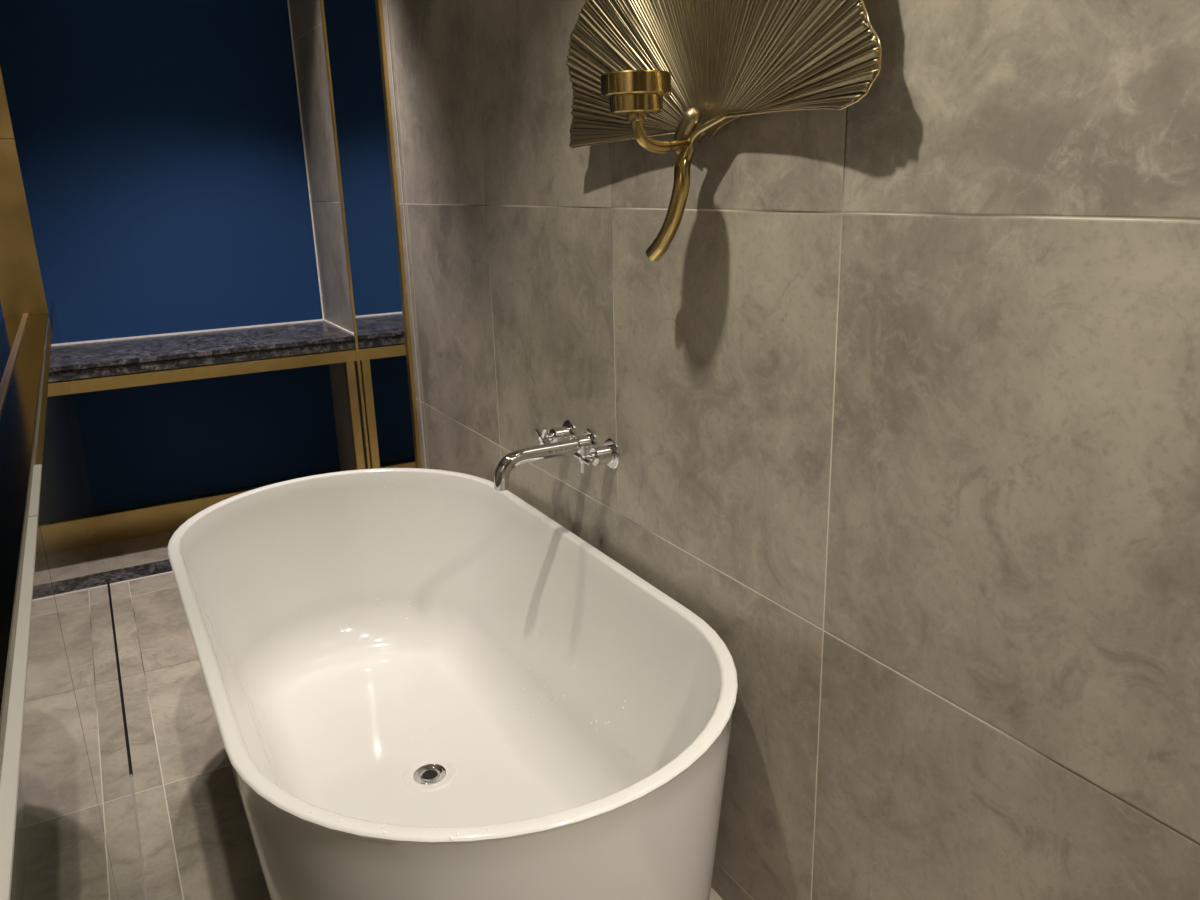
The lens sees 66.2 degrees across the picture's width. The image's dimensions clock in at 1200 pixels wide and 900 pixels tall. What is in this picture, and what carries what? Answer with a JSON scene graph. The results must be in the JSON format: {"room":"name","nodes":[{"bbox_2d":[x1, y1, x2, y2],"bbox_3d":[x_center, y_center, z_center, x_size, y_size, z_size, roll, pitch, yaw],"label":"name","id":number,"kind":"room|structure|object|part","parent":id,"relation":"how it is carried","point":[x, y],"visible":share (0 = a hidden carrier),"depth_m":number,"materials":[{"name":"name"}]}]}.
{"room":"bathroom","nodes":[
{"label":"bathroom","id":0,"kind":"room"},
{"bbox_2d":[0,317,48,780],"bbox_3d":[-0.872,-0.158,0.858,0.469,2.500,5.570,-10,18,-28],"label":"wall","id":1,"kind":"structure","parent":0,"point":[11,655],"depth_m":0.94,"materials":[{"name":"tile"}]},
{"bbox_2d":[0,67,47,732],"bbox_3d":[-0.838,-0.705,1.042,0.066,1.548,4.099,-10,18,-28],"label":"framed mirror","id":2,"kind":"object","parent":1,"relation":"attached to","point":[23,305],"visible":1,"depth_m":2.03,"materials":[{"name":"gold glass"}]},
{"bbox_2d":[0,188,25,395],"bbox_3d":[-0.855,-0.699,1.012,0.005,1.540,4.062,-10,18,-28],"label":"mirror glass","id":3,"kind":"object","parent":2,"relation":"on","point":[12,274],"depth_m":2.46,"materials":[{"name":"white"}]},
{"bbox_3d":[-0.808,0.038,1.243,0.066,0.007,4.063,-10,18,-28],"label":"brass sill","id":4,"kind":"part","parent":2,"relation":"part of","materials":[{"name":"gold metal"}]},
{"bbox_2d":[0,0,339,513],"bbox_3d":[-1.784,-0.901,3.495,1.570,2.500,0.100,-10,18,-28],"label":"wall","id":5,"kind":"structure","parent":0,"point":[159,143],"depth_m":3.54,"materials":[{"name":"blue paint"}]},
{"bbox_2d":[95,483,273,542],"bbox_3d":[-1.572,0.235,3.845,1.000,0.112,0.045,-10,18,-28],"label":"baseboard","id":6,"kind":"structure","parent":5,"relation":"attached to","point":[120,524],"depth_m":3.70,"materials":[{"name":"gold metal"}]},
{"bbox_2d":[62,0,353,344],"bbox_3d":[-1.502,-1.233,3.208,1.000,1.718,0.505,-10,18,-28],"label":"sealant","id":7,"kind":"structure","parent":5,"relation":"attached to","point":[326,321],"depth_m":3.67,"materials":[{"name":"white"}]},
{"bbox_2d":[289,0,367,470],"bbox_3d":[-1.004,-0.948,3.578,0.120,2.500,0.505,-10,18,-28],"label":"wall","id":8,"kind":"structure","parent":0,"point":[306,19],"depth_m":3.54,"materials":[{"name":"tile"}]},
{"bbox_2d":[101,529,722,899],"bbox_3d":[-0.382,0.990,1.520,1.570,0.100,5.670,-10,18,-28],"label":"floor","id":9,"kind":"structure","parent":0,"point":[197,843],"depth_m":2.25,"materials":[{"name":"tile"}]},
{"bbox_2d":[108,583,132,774],"bbox_3d":[-1.417,0.618,2.697,0.015,0.010,1.277,-10,18,-28],"label":"channel","id":10,"kind":"object","parent":9,"relation":"on","point":[131,769],"visible":0.4,"depth_m":2.54,"materials":[{"name":"black metal"}]},
{"bbox_2d":[28,302,145,899],"bbox_3d":[-1.161,0.266,2.097,0.008,0.984,2.375,-10,18,-28],"label":"glass panel","id":11,"kind":"object","parent":10,"relation":"on","point":[61,497],"visible":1,"depth_m":1.52,"materials":[{"name":"white"}]},
{"bbox_2d":[106,559,171,583],"bbox_3d":[-1.365,0.385,3.507,1.000,0.003,0.130,-10,18,-28],"label":"threshold strip","id":12,"kind":"object","parent":9,"relation":"on","point":[163,566],"depth_m":3.34,"materials":[{"name":"black stone"}]},
{"bbox_2d":[131,774,147,899],"bbox_3d":[-0.593,1.006,1.286,0.013,0.010,2.078,-10,18,-28],"label":"channel","id":13,"kind":"object","parent":9,"relation":"on","point":[131,774],"visible":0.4,"depth_m":1.94,"materials":[{"name":"grey metal"}]},
{"bbox_2d":[0,516,117,899],"bbox_3d":[-0.337,0.655,0.685,0.008,0.984,0.979,-10,18,-28],"label":"glass panel","id":14,"kind":"object","parent":13,"relation":"on","point":[53,846],"visible":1,"depth_m":0.70,"materials":[{"name":"white"}]},
{"bbox_2d":[110,571,172,584],"bbox_3d":[-1.330,0.401,3.449,1.000,0.003,0.010,-10,18,-28],"label":"grout line","id":15,"kind":"structure","parent":9,"relation":"on","point":[170,571],"depth_m":3.28,"materials":[{"name":"white"}]},
{"bbox_2d":[63,321,364,469],"bbox_3d":[-1.467,-0.033,3.556,0.997,0.782,0.508,-10,18,-28],"label":"shelf","id":16,"kind":"object","parent":9,"relation":"on","point":[115,364],"visible":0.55,"depth_m":3.33,"materials":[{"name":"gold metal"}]},
{"bbox_3d":[-1.359,-0.282,3.268,0.997,0.042,0.034,-10,18,-28],"label":"brass rail","id":17,"kind":"part","parent":16,"relation":"part of","materials":[{"name":"gold metal"}]},
{"bbox_3d":[-0.942,-0.008,3.588,0.031,0.687,0.030,-10,18,-28],"label":"post","id":18,"kind":"part","parent":16,"relation":"part of","materials":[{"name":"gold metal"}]},
{"bbox_2d":[167,468,737,899],"bbox_3d":[-0.371,0.529,1.880,0.783,0.578,1.601,-10,18,-28],"label":"bathtub","id":19,"kind":"object","parent":9,"relation":"on","point":[627,807],"visible":0.99,"depth_m":1.97,"materials":[{"name":"white ceramic"}]},
{"bbox_2d":[268,484,624,839],"bbox_3d":[-0.360,0.472,1.855,0.657,0.458,1.494,-10,18,-28],"label":"water droplets","id":20,"kind":"object","parent":19,"relation":"on","point":[311,811],"visible":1,"depth_m":1.81,"materials":[{"name":"white"}]},
{"bbox_2d":[382,0,1199,899],"bbox_3d":[0.527,-0.226,0.957,0.120,2.500,4.395,-10,18,-28],"label":"wall","id":21,"kind":"structure","parent":0,"point":[901,403],"depth_m":1.20,"materials":[{"name":"tile"}]},
{"bbox_2d":[386,0,426,468],"bbox_3d":[-0.581,-0.713,2.733,0.004,2.500,0.004,-10,18,-28],"label":"trim","id":22,"kind":"structure","parent":21,"relation":"attached to","point":[386,0],"depth_m":2.74,"materials":[{"name":"gold metal"}]},
{"bbox_2d":[494,420,619,490],"bbox_3d":[-0.115,0.018,1.879,0.222,0.093,0.244,-10,18,-28],"label":"faucet","id":23,"kind":"object","parent":21,"relation":"attached to","point":[564,440],"visible":1,"depth_m":1.85,"materials":[{"name":"silver metal"}]},
{"bbox_3d":[-0.123,-0.024,1.972,0.013,0.056,0.056,-10,18,-28],"label":"cross handle","id":24,"kind":"part","parent":23,"relation":"part of","materials":[{"name":"silver metal"}]},
{"bbox_3d":[-0.117,0.024,1.879,0.217,0.081,0.040,-10,18,-28],"label":"spout","id":25,"kind":"part","parent":23,"relation":"part of","materials":[{"name":"silver metal"}]},
{"bbox_3d":[-0.033,0.018,1.819,0.013,0.058,0.058,-10,18,-28],"label":"cross handle","id":26,"kind":"part","parent":23,"relation":"part of","materials":[{"name":"silver metal"}]},
{"bbox_2d":[565,0,881,261],"bbox_3d":[0.085,-0.554,1.326,0.201,0.569,0.767,-10,18,-28],"label":"sconce","id":27,"kind":"object","parent":21,"relation":"attached to","point":[639,70],"visible":1,"depth_m":1.30,"materials":[{"name":"gold metal"}]},
{"bbox_3d":[0.089,-0.461,1.341,0.112,0.055,0.018,-14,20,-37],"label":"arm","id":28,"kind":"part","parent":27,"relation":"part of","materials":[{"name":"gold metal"}]},
{"bbox_3d":[0.107,-0.381,1.430,0.034,0.177,0.096,-14,21,-37],"label":"stem","id":29,"kind":"part","parent":27,"relation":"part of","materials":[{"name":"gold metal"}]},
{"bbox_3d":[0.115,-0.645,1.318,0.081,0.391,0.766,-10,18,-28],"label":"blade","id":30,"kind":"part","parent":27,"relation":"part of","materials":[{"name":"gold metal"}]},
{"bbox_3d":[-0.710,-0.813,3.087,0.108,2.500,0.670,-10,18,-28],"label":"wall","id":31,"kind":"structure","parent":0,"visible":0},
{"bbox_2d":[320,0,421,468],"bbox_3d":[-0.771,-0.802,3.055,0.014,2.496,0.668,-10,18,-28],"label":"wall mirror","id":32,"kind":"object","parent":31,"relation":"attached to","point":[353,30],"visible":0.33,"depth_m":3.06,"materials":[{"name":"clear glass"}]},
{"bbox_3d":[-0.930,-0.878,3.332,0.011,2.496,0.011,-10,18,-28],"label":"brass frame","id":33,"kind":"part","parent":32,"relation":"part of","materials":[{"name":"gold metal"}]},
{"bbox_3d":[-0.618,-0.729,2.793,0.014,2.496,0.044,-10,18,-28],"label":"brass frame","id":34,"kind":"part","parent":32,"relation":"part of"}
]}

